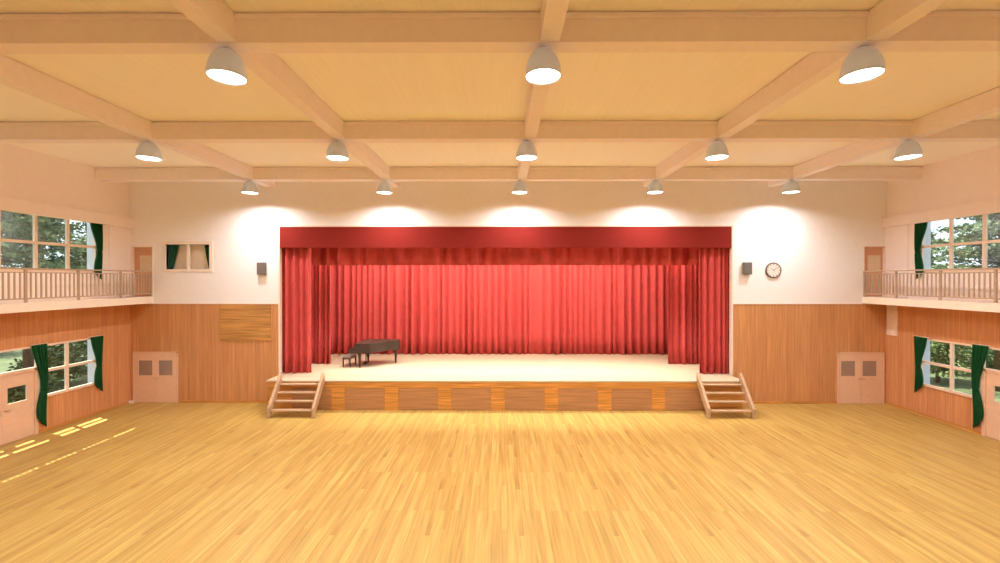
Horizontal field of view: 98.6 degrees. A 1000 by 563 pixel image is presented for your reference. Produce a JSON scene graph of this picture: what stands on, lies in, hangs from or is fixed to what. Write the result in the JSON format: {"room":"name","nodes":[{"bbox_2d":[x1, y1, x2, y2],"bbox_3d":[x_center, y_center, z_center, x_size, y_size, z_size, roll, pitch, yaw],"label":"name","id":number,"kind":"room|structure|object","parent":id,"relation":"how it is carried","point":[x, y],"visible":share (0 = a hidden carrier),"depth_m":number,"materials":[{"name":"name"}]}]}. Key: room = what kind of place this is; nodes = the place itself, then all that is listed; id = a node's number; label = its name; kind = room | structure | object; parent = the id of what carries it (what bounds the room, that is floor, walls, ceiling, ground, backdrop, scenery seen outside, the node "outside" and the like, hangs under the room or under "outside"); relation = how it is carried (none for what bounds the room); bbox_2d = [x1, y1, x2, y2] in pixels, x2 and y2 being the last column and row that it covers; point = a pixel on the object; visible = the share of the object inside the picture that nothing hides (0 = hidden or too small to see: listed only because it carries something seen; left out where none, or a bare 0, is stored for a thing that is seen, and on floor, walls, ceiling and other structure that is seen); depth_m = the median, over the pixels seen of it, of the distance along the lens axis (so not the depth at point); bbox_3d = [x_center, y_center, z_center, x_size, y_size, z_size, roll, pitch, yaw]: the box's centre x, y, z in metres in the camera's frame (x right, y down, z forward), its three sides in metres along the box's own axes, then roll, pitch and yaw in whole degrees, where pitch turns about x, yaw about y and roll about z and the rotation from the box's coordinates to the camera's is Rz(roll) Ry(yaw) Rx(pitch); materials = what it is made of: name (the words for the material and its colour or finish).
{"room":"auditorium","nodes":[
{"label":"auditorium","id":0,"kind":"room"},
{"bbox_2d":[0,143,130,444],"bbox_3d":[-14.966,0.457,4.720,0.080,9.180,25.280,0,0,0],"label":"wall","id":1,"kind":"structure","parent":0,"point":[26,174],"depth_m":14.82,"materials":[{"name":"paint"}]},
{"bbox_2d":[0,346,36,374],"bbox_3d":[-14.894,2.427,12.871,0.080,0.740,1.940,0,0,0],"label":"window","id":2,"kind":"structure","parent":1,"relation":"in","point":[15,349],"depth_m":13.24,"materials":[{"name":"paint"}]},
{"bbox_2d":[0,368,38,445],"bbox_3d":[-14.884,3.837,12.855,0.121,2.120,1.950,0,0,0],"label":"door","id":3,"kind":"structure","parent":1,"relation":"in","point":[18,420],"depth_m":13.32,"materials":[{"name":"paint"}]},
{"bbox_2d":[0,211,96,272],"bbox_3d":[-15.030,-1.286,11.655,0.380,2.080,8.530,0,0,0],"label":"window","id":4,"kind":"structure","parent":1,"relation":"in","point":[91,247],"depth_m":14.75,"materials":[{"name":"paint"}]},
{"bbox_2d":[0,196,133,227],"bbox_3d":[-14.841,-2.263,4.662,0.170,0.400,25.200,0,0,0],"label":"trim","id":5,"kind":"structure","parent":1,"relation":"attached to","point":[7,204],"depth_m":14.42,"materials":[{"name":"paint"}]},
{"bbox_2d":[38,338,95,397],"bbox_3d":[-15.014,2.900,14.880,0.380,1.870,2.130,0,0,0],"label":"window","id":6,"kind":"structure","parent":1,"relation":"in","point":[91,362],"depth_m":14.83,"materials":[{"name":"paint"}]},
{"bbox_2d":[30,343,47,426],"bbox_3d":[-14.780,3.375,13.806,0.131,2.752,0.540,0,0,0],"label":"curtain","id":7,"kind":"object","parent":6,"relation":"hanging from","point":[40,351],"visible":1,"depth_m":13.87,"materials":[{"name":"fabric"}]},
{"bbox_2d":[88,335,103,390],"bbox_3d":[-14.770,3.049,15.725,0.131,2.122,0.580,0,0,0],"label":"curtain","id":8,"kind":"object","parent":6,"relation":"hanging from","point":[96,341],"visible":1,"depth_m":15.80,"materials":[{"name":"fabric"}]},
{"bbox_2d":[0,267,152,313],"bbox_3d":[-14.461,0.297,4.668,0.930,1.300,25.215,0,0,0],"label":"balcony","id":9,"kind":"object","parent":1,"relation":"attached to","point":[25,306],"visible":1,"depth_m":14.11,"materials":[{"name":"paint"}]},
{"bbox_2d":[39,401,128,432],"bbox_3d":[-14.861,4.836,15.586,0.020,0.090,3.440,0,0,0],"label":"baseboard","id":10,"kind":"structure","parent":1,"relation":"attached to","point":[127,402],"depth_m":15.26,"materials":[{"name":"brown wood"}]},
{"bbox_2d":[88,222,102,279],"bbox_3d":[-14.770,-1.091,15.710,0.131,2.102,0.560,0,0,0],"label":"curtain","id":11,"kind":"object","parent":1,"relation":"hanging from","point":[97,229],"visible":0.95,"depth_m":15.80,"materials":[{"name":"fabric"}]},
{"bbox_2d":[108,225,130,297],"bbox_3d":[-14.847,-0.762,16.802,0.035,2.750,0.940,0,0,0],"label":"trim","id":12,"kind":"structure","parent":1,"relation":"attached to","point":[119,237],"depth_m":16.76,"materials":[{"name":"paint"}]},
{"bbox_2d":[0,403,999,562],"bbox_3d":[0.188,5.007,4.590,30.390,0.120,25.280,0,0,0],"label":"floor","id":13,"kind":"structure","parent":0,"point":[130,482],"depth_m":10.26,"materials":[{"name":"beige wood"}]},
{"bbox_2d":[267,373,324,417],"bbox_3d":[-7.470,4.161,15.784,1.700,1.438,0.900,0,0,0],"label":"stairs","id":14,"kind":"structure","parent":13,"relation":"on","point":[279,383],"depth_m":15.72,"materials":[{"name":"brown wood"}]},
{"bbox_2d":[266,353,742,410],"bbox_3d":[0.199,4.292,19.456,22.100,1.130,6.480,0,0,0],"label":"stage","id":15,"kind":"object","parent":13,"relation":"on","point":[493,382],"visible":0.81,"depth_m":16.28,"materials":[{"name":"brown wood"}]},
{"bbox_2d":[311,265,330,363],"bbox_3d":[-8.819,0.282,19.440,2.376,6.850,0.242,0,0,0],"label":"stage curtain","id":16,"kind":"object","parent":15,"relation":"on","point":[320,274],"visible":0.24,"depth_m":19.45,"materials":[{"name":"red fabric"}]},
{"bbox_2d":[342,353,356,366],"bbox_3d":[-6.668,3.490,19.066,0.370,0.480,0.780,0,0,0],"label":"piano bench","id":17,"kind":"object","parent":15,"relation":"on","point":[349,357],"visible":0.99,"depth_m":18.70,"materials":[{"name":"wood"}]},
{"bbox_2d":[342,353,356,357],"bbox_3d":[-6.668,3.290,19.065,0.370,0.080,0.780,0,0,0],"label":"cushion","id":18,"kind":"object","parent":17,"relation":"on","point":[348,355],"depth_m":18.89,"materials":[{"name":"leather"}]},
{"bbox_2d":[349,339,400,366],"bbox_3d":[-5.535,3.202,19.288,1.952,1.052,1.544,0,0,0],"label":"grand piano","id":19,"kind":"object","parent":15,"relation":"on","point":[367,346],"visible":1,"depth_m":18.95,"materials":[{"name":"paint"}]},
{"bbox_2d":[331,265,667,354],"bbox_3d":[0.212,0.068,21.859,21.000,7.250,0.394,0,0,0],"label":"curtain","id":20,"kind":"object","parent":15,"relation":"on","point":[431,309],"visible":0.49,"depth_m":21.91,"materials":[{"name":"red fabric"}]},
{"bbox_2d":[668,265,698,363],"bbox_3d":[8.874,0.283,19.337,2.669,6.850,0.240,0,0,0],"label":"stage curtain","id":21,"kind":"object","parent":15,"relation":"on","point":[683,280],"visible":0.34,"depth_m":19.37,"materials":[{"name":"red fabric"}]},
{"bbox_2d":[697,373,755,418],"bbox_3d":[8.225,4.161,15.704,1.690,1.438,0.900,0,0,0],"label":"stairs","id":22,"kind":"structure","parent":13,"relation":"on","point":[742,383],"depth_m":15.64,"materials":[{"name":"brown wood"}]},
{"bbox_2d":[0,0,999,166],"bbox_3d":[0.189,-4.258,4.573,30.390,0.250,25.360,0,0,0],"label":"ceiling","id":23,"kind":"structure","parent":0,"point":[621,86],"depth_m":9.37,"materials":[{"name":"beige wood"}]},
{"bbox_2d":[0,54,274,187],"bbox_3d":[-9.241,-3.910,4.624,0.300,0.445,25.200,0,0,0],"label":"ceiling beam","id":24,"kind":"structure","parent":23,"relation":"attached to","point":[18,76],"depth_m":9.70,"materials":[{"name":"paint"}]},
{"bbox_2d":[167,0,398,186],"bbox_3d":[-4.241,-3.910,4.598,0.300,0.445,25.200,0,0,0],"label":"ceiling beam","id":25,"kind":"structure","parent":23,"relation":"attached to","point":[215,18],"depth_m":8.02,"materials":[{"name":"paint"}]},
{"bbox_2d":[0,11,999,53],"bbox_3d":[0.200,-3.916,6.776,30.230,0.460,0.410,0,0,0],"label":"ceiling beam","id":26,"kind":"structure","parent":23,"relation":"attached to","point":[737,31],"depth_m":6.63,"materials":[{"name":"paint"}]},
{"bbox_2d":[205,47,247,85],"bbox_3d":[-4.320,-3.461,6.801,0.562,0.480,0.562,0,0,0],"label":"pendant lamp","id":27,"kind":"object","parent":26,"relation":"hanging from","point":[224,65],"visible":1,"depth_m":6.66,"materials":[{"name":"grey metal"}]},
{"bbox_2d":[206,70,245,83],"bbox_3d":[-4.320,-3.243,6.803,0.536,0.017,0.536,0,0,0],"label":"diffuser","id":28,"kind":"object","parent":27,"relation":"attached to","point":[221,76],"depth_m":6.79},
{"bbox_2d":[525,46,560,84],"bbox_3d":[0.680,-3.461,6.776,0.562,0.480,0.562,0,0,0],"label":"pendant lamp","id":29,"kind":"object","parent":26,"relation":"hanging from","point":[543,65],"visible":1,"depth_m":6.61,"materials":[{"name":"grey metal"}]},
{"bbox_2d":[526,69,559,83],"bbox_3d":[0.680,-3.243,6.777,0.536,0.017,0.536,0,0,0],"label":"diffuser","id":30,"kind":"object","parent":29,"relation":"attached to","point":[533,76],"depth_m":6.78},
{"bbox_2d":[839,45,885,83],"bbox_3d":[5.680,-3.461,6.750,0.562,0.480,0.562,0,0,0],"label":"pendant lamp","id":31,"kind":"object","parent":26,"relation":"hanging from","point":[865,63],"visible":1,"depth_m":6.62,"materials":[{"name":"grey metal"}]},
{"bbox_2d":[840,68,883,82],"bbox_3d":[5.680,-3.242,6.752,0.536,0.017,0.536,0,0,0],"label":"diffuser","id":32,"kind":"object","parent":31,"relation":"attached to","point":[853,75],"depth_m":6.74,"materials":[{"name":"white plastic"}]},
{"bbox_2d":[0,120,999,142],"bbox_3d":[0.223,-3.944,11.335,30.230,0.460,0.410,0,0,0],"label":"ceiling beam","id":33,"kind":"structure","parent":23,"relation":"attached to","point":[784,130],"depth_m":11.18,"materials":[{"name":"paint"}]},
{"bbox_2d":[135,141,161,161],"bbox_3d":[-9.297,-3.489,11.387,0.562,0.480,0.562,0,0,0],"label":"pendant lamp","id":34,"kind":"object","parent":33,"relation":"hanging from","point":[147,151],"visible":1,"depth_m":11.24,"materials":[{"name":"grey metal"}]},
{"bbox_2d":[136,156,160,160],"bbox_3d":[-9.297,-3.270,11.388,0.536,0.017,0.536,0,0,0],"label":"diffuser","id":35,"kind":"object","parent":34,"relation":"attached to","point":[147,158],"depth_m":11.40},
{"bbox_2d":[326,140,348,160],"bbox_3d":[-4.297,-3.489,11.361,0.562,0.480,0.562,0,0,0],"label":"pendant lamp","id":36,"kind":"object","parent":33,"relation":"hanging from","point":[336,151],"visible":1,"depth_m":11.19,"materials":[{"name":"grey metal"}]},
{"bbox_2d":[327,156,347,160],"bbox_3d":[-4.297,-3.270,11.363,0.536,0.017,0.536,0,0,0],"label":"diffuser","id":37,"kind":"object","parent":36,"relation":"attached to","point":[334,158],"depth_m":11.41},
{"bbox_2d":[516,140,536,160],"bbox_3d":[0.703,-3.489,11.336,0.562,0.480,0.562,0,0,0],"label":"pendant lamp","id":38,"kind":"object","parent":33,"relation":"hanging from","point":[526,151],"visible":1,"depth_m":11.16,"materials":[{"name":"grey metal"}]},
{"bbox_2d":[517,155,536,159],"bbox_3d":[0.703,-3.270,11.337,0.536,0.017,0.536,0,0,0],"label":"diffuser","id":39,"kind":"object","parent":38,"relation":"attached to","point":[519,157],"depth_m":11.32,"materials":[{"name":"white plastic"}]},
{"bbox_2d":[705,140,728,160],"bbox_3d":[5.703,-3.488,11.310,0.562,0.480,0.562,0,0,0],"label":"pendant lamp","id":40,"kind":"object","parent":33,"relation":"hanging from","point":[717,150],"visible":1,"depth_m":11.14,"materials":[{"name":"grey metal"}]},
{"bbox_2d":[706,155,727,159],"bbox_3d":[5.703,-3.270,11.311,0.536,0.017,0.536,0,0,0],"label":"diffuser","id":41,"kind":"object","parent":40,"relation":"attached to","point":[708,157],"depth_m":11.31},
{"bbox_2d":[893,139,922,160],"bbox_3d":[10.703,-3.488,11.284,0.562,0.480,0.562,0,0,0],"label":"pendant lamp","id":42,"kind":"object","parent":33,"relation":"hanging from","point":[909,149],"visible":1,"depth_m":11.15,"materials":[{"name":"grey metal"}]},
{"bbox_2d":[895,155,921,159],"bbox_3d":[10.703,-3.270,11.286,0.536,0.017,0.536,0,0,0],"label":"diffuser","id":43,"kind":"object","parent":42,"relation":"attached to","point":[897,157],"depth_m":11.31,"materials":[{"name":"white plastic"}]},
{"bbox_2d":[95,166,922,181],"bbox_3d":[0.246,-3.971,15.895,30.230,0.460,0.410,0,0,0],"label":"ceiling beam","id":44,"kind":"structure","parent":23,"relation":"attached to","point":[698,173],"depth_m":15.74,"materials":[{"name":"paint"}]},
{"bbox_2d":[241,180,258,194],"bbox_3d":[-9.273,-3.517,15.947,0.562,0.480,0.562,0,0,0],"label":"pendant lamp","id":45,"kind":"object","parent":44,"relation":"hanging from","point":[249,187],"visible":1,"depth_m":15.78,"materials":[{"name":"white metal"}]},
{"bbox_2d":[377,180,391,194],"bbox_3d":[-4.274,-3.516,15.921,0.562,0.480,0.562,0,0,0],"label":"pendant lamp","id":46,"kind":"object","parent":44,"relation":"hanging from","point":[384,187],"visible":1,"depth_m":15.73,"materials":[{"name":"white metal"}]},
{"bbox_2d":[512,180,526,193],"bbox_3d":[0.726,-3.516,15.896,0.562,0.480,0.562,0,0,0],"label":"pendant lamp","id":47,"kind":"object","parent":44,"relation":"hanging from","point":[519,187],"visible":1,"depth_m":15.71,"materials":[{"name":"white metal"}]},
{"bbox_2d":[647,180,662,193],"bbox_3d":[5.726,-3.516,15.870,0.562,0.480,0.562,0,0,0],"label":"pendant lamp","id":48,"kind":"object","parent":44,"relation":"hanging from","point":[655,187],"visible":1,"depth_m":15.69,"materials":[{"name":"white metal"}]},
{"bbox_2d":[782,180,799,193],"bbox_3d":[10.726,-3.516,15.844,0.562,0.480,0.562,0,0,0],"label":"pendant lamp","id":49,"kind":"object","parent":44,"relation":"hanging from","point":[790,187],"visible":1,"depth_m":15.69,"materials":[{"name":"white metal"}]},
{"bbox_2d":[518,0,568,182],"bbox_3d":[0.758,-3.910,4.573,0.300,0.445,25.200,0,0,0],"label":"ceiling beam","id":50,"kind":"structure","parent":23,"relation":"attached to","point":[553,12],"depth_m":8.18,"materials":[{"name":"paint"}]},
{"bbox_2d":[642,0,949,186],"bbox_3d":[5.758,-3.910,4.547,0.300,0.445,25.200,0,0,0],"label":"ceiling beam","id":51,"kind":"structure","parent":23,"relation":"attached to","point":[887,18],"depth_m":8.16,"materials":[{"name":"paint"}]},
{"bbox_2d":[768,87,999,186],"bbox_3d":[10.758,-3.910,4.521,0.300,0.445,25.200,0,0,0],"label":"ceiling beam","id":52,"kind":"structure","parent":23,"relation":"attached to","point":[987,103],"depth_m":10.86,"materials":[{"name":"paint"}]},
{"bbox_2d":[130,181,885,402],"bbox_3d":[0.253,0.381,17.272,30.390,9.180,0.140,0,0,0],"label":"wall","id":53,"kind":"structure","parent":0,"point":[817,235],"depth_m":17.17,"materials":[{"name":"paint"}]},
{"bbox_2d":[131,246,152,295],"bbox_3d":[-14.357,-0.405,17.327,0.850,2.010,0.150,0,0,0],"label":"door","id":54,"kind":"structure","parent":53,"relation":"in","point":[142,256],"depth_m":17.35,"materials":[{"name":"paint"}]},
{"bbox_2d":[132,352,177,402],"bbox_3d":[-13.842,3.846,17.252,1.800,2.050,0.086,0,0,0],"label":"door","id":55,"kind":"structure","parent":53,"relation":"in","point":[155,374],"depth_m":17.27,"materials":[{"name":"paint"}]},
{"bbox_2d":[162,241,212,271],"bbox_3d":[-12.521,-0.990,17.339,2.180,1.440,0.220,0,0,0],"label":"window","id":56,"kind":"structure","parent":53,"relation":"in","point":[210,243],"depth_m":17.23,"materials":[{"name":"white wood"}]},
{"bbox_2d":[168,245,178,268],"bbox_3d":[-13.175,-0.989,17.359,0.424,0.992,0.049,0,0,0],"label":"curtain","id":57,"kind":"object","parent":56,"relation":"hanging from","point":[172,249],"visible":1,"depth_m":17.35,"materials":[{"name":"green fabric"}]},
{"bbox_2d":[173,245,208,268],"bbox_3d":[-12.521,-0.990,17.421,2.140,1.330,0.015,0,0,0],"label":"roller blind","id":58,"kind":"object","parent":56,"relation":"attached to","point":[198,255],"visible":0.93,"depth_m":17.41,"materials":[{"name":"beige fabric"}]},
{"bbox_2d":[204,245,208,266],"bbox_3d":[-11.787,-0.990,17.358,0.276,0.992,0.049,0,0,0],"label":"curtain","id":59,"kind":"object","parent":56,"relation":"hanging from","point":[206,246],"visible":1,"depth_m":17.35,"materials":[{"name":"green fabric"}]},
{"bbox_2d":[220,305,270,340],"bbox_3d":[-10.212,1.656,17.245,2.040,1.430,0.035,0,0,0],"label":"notice board","id":60,"kind":"object","parent":53,"relation":"attached to","point":[237,322],"visible":1,"depth_m":17.23,"materials":[{"name":"brown wood"}]},
{"bbox_2d":[257,262,265,274],"bbox_3d":[-9.512,-0.519,17.165,0.330,0.480,0.162,0,0,0],"label":"wall speaker","id":61,"kind":"object","parent":53,"relation":"attached to","point":[261,266],"visible":1,"depth_m":17.08,"materials":[{"name":"plastic"}]},
{"bbox_2d":[257,263,263,273],"bbox_3d":[-9.513,-0.518,17.090,0.300,0.450,0.012,0,0,0],"label":"grille","id":62,"kind":"object","parent":61,"relation":"attached to","point":[260,266],"depth_m":17.08,"materials":[{"name":"fabric"}]},
{"bbox_2d":[282,248,311,373],"bbox_3d":[-8.463,0.494,17.481,1.504,6.450,0.252,0,0,0],"label":"stage curtain","id":63,"kind":"object","parent":53,"relation":"hanging from","point":[296,262],"visible":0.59,"depth_m":17.51,"materials":[{"name":"red fabric"}]},
{"bbox_2d":[278,225,732,374],"bbox_3d":[0.203,0.746,17.264,18.170,5.990,0.180,0,0,0],"label":"trim","id":64,"kind":"structure","parent":53,"relation":"attached to","point":[279,226],"depth_m":17.18,"materials":[{"name":"red wood"}]},
{"bbox_2d":[280,227,731,247],"bbox_3d":[0.203,-1.767,17.204,18.044,0.835,0.070,0,0,0],"label":"valance","id":65,"kind":"object","parent":53,"relation":"attached to","point":[290,237],"visible":1,"depth_m":17.17,"materials":[{"name":"red fabric"}]},
{"bbox_2d":[148,303,863,303],"bbox_3d":[0.253,0.889,17.195,30.230,0.035,0.020,0,0,0],"label":"trim","id":66,"kind":"structure","parent":53,"relation":"attached to","point":[148,303],"depth_m":17.14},
{"bbox_2d":[181,400,836,403],"bbox_3d":[-0.712,4.826,17.223,28.300,0.090,0.020,0,0,0],"label":"baseboard","id":67,"kind":"structure","parent":53,"relation":"attached to","point":[182,401],"depth_m":17.26,"materials":[{"name":"brown wood"}]},
{"bbox_2d":[699,248,728,373],"bbox_3d":[8.819,0.495,17.383,1.600,6.450,0.251,0,0,0],"label":"stage curtain","id":68,"kind":"object","parent":53,"relation":"hanging from","point":[713,262],"visible":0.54,"depth_m":17.39,"materials":[{"name":"red fabric"}]},
{"bbox_2d":[742,262,751,274],"bbox_3d":[9.807,-0.518,17.066,0.330,0.480,0.162,0,0,0],"label":"wall speaker","id":69,"kind":"object","parent":53,"relation":"attached to","point":[746,266],"visible":1,"depth_m":16.99,"materials":[{"name":"plastic"}]},
{"bbox_2d":[744,263,751,273],"bbox_3d":[9.807,-0.518,16.991,0.300,0.450,0.012,0,0,0],"label":"grille","id":70,"kind":"object","parent":69,"relation":"attached to","point":[747,266],"depth_m":16.98,"materials":[{"name":"fabric"}]},
{"bbox_2d":[765,262,780,277],"bbox_3d":[10.878,-0.449,17.111,0.620,0.620,0.062,0,0,0],"label":"wall clock","id":71,"kind":"object","parent":53,"relation":"attached to","point":[772,270],"visible":1,"depth_m":17.09,"materials":[{"name":"white plastic"}]},
{"bbox_2d":[837,352,884,403],"bbox_3d":[14.378,3.847,17.107,1.840,2.050,0.086,0,0,0],"label":"door","id":72,"kind":"structure","parent":53,"relation":"in","point":[860,375],"depth_m":17.12,"materials":[{"name":"paint"}]},
{"bbox_2d":[863,246,885,296],"bbox_3d":[14.898,-0.404,17.177,0.860,2.010,0.150,0,0,0],"label":"door","id":73,"kind":"structure","parent":53,"relation":"in","point":[874,257],"depth_m":17.20,"materials":[{"name":"paint"}]},
{"bbox_2d":[885,145,999,440],"bbox_3d":[15.344,0.457,4.564,0.080,9.180,25.280,0,0,0],"label":"wall","id":74,"kind":"structure","parent":0,"point":[974,177],"depth_m":14.96,"materials":[{"name":"paint"}]},
{"bbox_2d":[887,305,897,335],"bbox_3d":[15.349,1.508,16.841,0.035,1.210,0.460,0,0,0],"label":"panel","id":75,"kind":"object","parent":74,"relation":"attached to","point":[892,311],"visible":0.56,"depth_m":16.81,"materials":[{"name":"wood"}]},
{"bbox_2d":[885,225,907,297],"bbox_3d":[15.348,-0.761,16.647,0.035,2.750,0.940,0,0,0],"label":"pillar","id":76,"kind":"structure","parent":74,"relation":"attached to","point":[896,238],"depth_m":16.58,"materials":[{"name":"paint"}]},
{"bbox_2d":[914,222,927,278],"bbox_3d":[15.260,-1.090,15.556,0.131,2.102,0.560,0,0,0],"label":"curtain","id":77,"kind":"object","parent":74,"relation":"hanging from","point":[919,228],"visible":0.85,"depth_m":15.65,"materials":[{"name":"fabric"}]},
{"bbox_2d":[862,268,999,312],"bbox_3d":[14.838,0.298,4.519,0.930,1.300,25.215,0,0,0],"label":"balcony","id":78,"kind":"object","parent":74,"relation":"attached to","point":[994,306],"visible":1,"depth_m":14.34,"materials":[{"name":"paint"}]},
{"bbox_2d":[885,401,980,434],"bbox_3d":[15.349,4.837,15.431,0.020,0.090,3.440,0,0,0],"label":"baseboard","id":79,"kind":"structure","parent":74,"relation":"attached to","point":[888,403],"depth_m":15.14,"materials":[{"name":"brown wood"}]},
{"bbox_2d":[882,199,999,227],"bbox_3d":[15.218,-2.262,4.509,0.170,0.400,25.200,0,0,0],"label":"trim","id":80,"kind":"structure","parent":74,"relation":"attached to","point":[991,206],"depth_m":14.66,"materials":[{"name":"paint"}]},
{"bbox_2d":[921,338,981,398],"bbox_3d":[15.495,2.901,14.724,0.380,1.870,2.130,0,0,0],"label":"window","id":81,"kind":"structure","parent":74,"relation":"in","point":[925,365],"depth_m":14.74,"materials":[{"name":"paint"}]},
{"bbox_2d":[914,335,928,392],"bbox_3d":[15.260,3.050,15.571,0.131,2.122,0.580,0,0,0],"label":"curtain","id":82,"kind":"object","parent":81,"relation":"hanging from","point":[920,342],"visible":1,"depth_m":15.64,"materials":[{"name":"fabric"}]},
{"bbox_2d":[971,343,990,427],"bbox_3d":[15.250,3.376,13.653,0.131,2.752,0.540,0,0,0],"label":"curtain","id":83,"kind":"object","parent":81,"relation":"hanging from","point":[979,352],"visible":1,"depth_m":13.71,"materials":[{"name":"fabric"}]},
{"bbox_2d":[920,214,999,272],"bbox_3d":[15.479,-1.284,11.498,0.380,2.080,8.530,0,0,0],"label":"window","id":84,"kind":"structure","parent":74,"relation":"in","point":[926,246],"depth_m":14.60,"materials":[{"name":"paint"}]},
{"bbox_2d":[981,369,999,439],"bbox_3d":[15.345,3.838,12.700,0.121,2.120,1.950,0,0,0],"label":"door","id":85,"kind":"structure","parent":74,"relation":"in","point":[990,424],"depth_m":13.46,"materials":[{"name":"paint"}]},
{"bbox_2d":[983,347,999,371],"bbox_3d":[15.355,2.428,12.716,0.080,0.740,1.940,0,0,0],"label":"window","id":86,"kind":"structure","parent":74,"relation":"in","point":[984,367],"depth_m":13.40,"materials":[{"name":"paint"}]},
{"label":"outside","id":87,"kind":"structure","parent":0,"visible":0},
{"bbox_2d":[0,344,999,403],"bbox_3d":[0.128,5.034,25.031,180.000,0.180,130.000,0,0,0],"label":"lawn","id":88,"kind":"structure","parent":87,"point":[964,385],"depth_m":21.67,"materials":[{"name":"green plant"}]},
{"bbox_2d":[1,213,50,267],"bbox_3d":[-24.954,-0.730,20.756,6.857,11.399,6.785,0,0,0],"label":"cedar tree","id":89,"kind":"object","parent":88,"relation":"on","point":[2,215],"visible":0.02,"depth_m":20.69,"materials":[{"name":"green plant"}]},
{"bbox_2d":[7,371,59,403],"bbox_3d":[-19.390,4.335,17.367,2.384,1.310,2.097,0,0,-38],"label":"shrub","id":90,"kind":"object","parent":88,"relation":"on","point":[15,394],"visible":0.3,"depth_m":17.13,"materials":[{"name":"green plant"}]},
{"bbox_2d":[1,211,86,368],"bbox_3d":[-20.338,-0.754,18.684,6.929,11.472,6.972,0,0,23],"label":"cedar tree","id":91,"kind":"object","parent":88,"relation":"on","point":[49,229],"visible":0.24,"depth_m":18.07,"materials":[{"name":"green plant"}]},
{"bbox_2d":[6,343,87,385],"bbox_3d":[-21.178,4.011,20.287,2.870,1.923,3.278,0,0,-41],"label":"shrub","id":92,"kind":"object","parent":88,"relation":"on","point":[55,359],"visible":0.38,"depth_m":20.35,"materials":[{"name":"green plant"}]},
{"bbox_2d":[48,340,87,364],"bbox_3d":[-23.937,3.840,24.037,2.520,2.220,2.994,0,0,0],"label":"tree","id":93,"kind":"object","parent":88,"relation":"on","point":[57,346],"visible":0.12,"depth_m":23.67,"materials":[{"name":"green plant"}]},
{"bbox_2d":[64,221,86,268],"bbox_3d":[-21.120,0.060,24.081,6.764,9.778,5.741,0,0,0],"label":"cedar tree","id":94,"kind":"object","parent":88,"relation":"on","point":[83,223],"visible":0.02,"depth_m":22.52,"materials":[{"name":"green plant"}]},
{"bbox_2d":[931,230,947,268],"bbox_3d":[25.688,0.886,26.831,5.163,8.094,5.117,0,0,-29],"label":"cedar tree","id":95,"kind":"object","parent":88,"relation":"on","point":[933,258],"visible":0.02,"depth_m":25.61,"materials":[{"name":"green plant"}]},
{"bbox_2d":[930,341,986,382],"bbox_3d":[21.574,3.715,21.336,3.326,2.502,2.955,0,0,0],"label":"shrub","id":96,"kind":"object","parent":88,"relation":"on","point":[938,350],"visible":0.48,"depth_m":20.69,"materials":[{"name":"green plant"}]},
{"bbox_2d":[931,213,999,391],"bbox_3d":[22.716,-0.677,19.547,6.592,11.307,6.718,0,0,-10],"label":"tree","id":97,"kind":"object","parent":88,"relation":"on","point":[968,252],"visible":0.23,"depth_m":19.61,"materials":[{"name":"green plant"}]},
{"bbox_2d":[944,346,993,368],"bbox_3d":[24.940,4.032,22.508,3.238,1.853,3.280,0,0,0],"label":"shrub","id":98,"kind":"object","parent":88,"relation":"on","point":[990,357],"visible":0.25,"depth_m":21.74,"materials":[{"name":"green plant"}]},
{"bbox_3d":[0.203,0.254,20.071,22.400,9.400,5.460,0,0,0],"label":"wall","id":99,"kind":"structure","parent":0,"visible":0},
{"bbox_2d":[311,248,698,264],"bbox_3d":[0.195,-2.067,18.530,19.001,2.740,0.363,0,0,0],"label":"curtain","id":100,"kind":"object","parent":99,"relation":"hanging from","point":[319,256],"visible":0.35,"depth_m":18.57,"materials":[{"name":"red fabric"}]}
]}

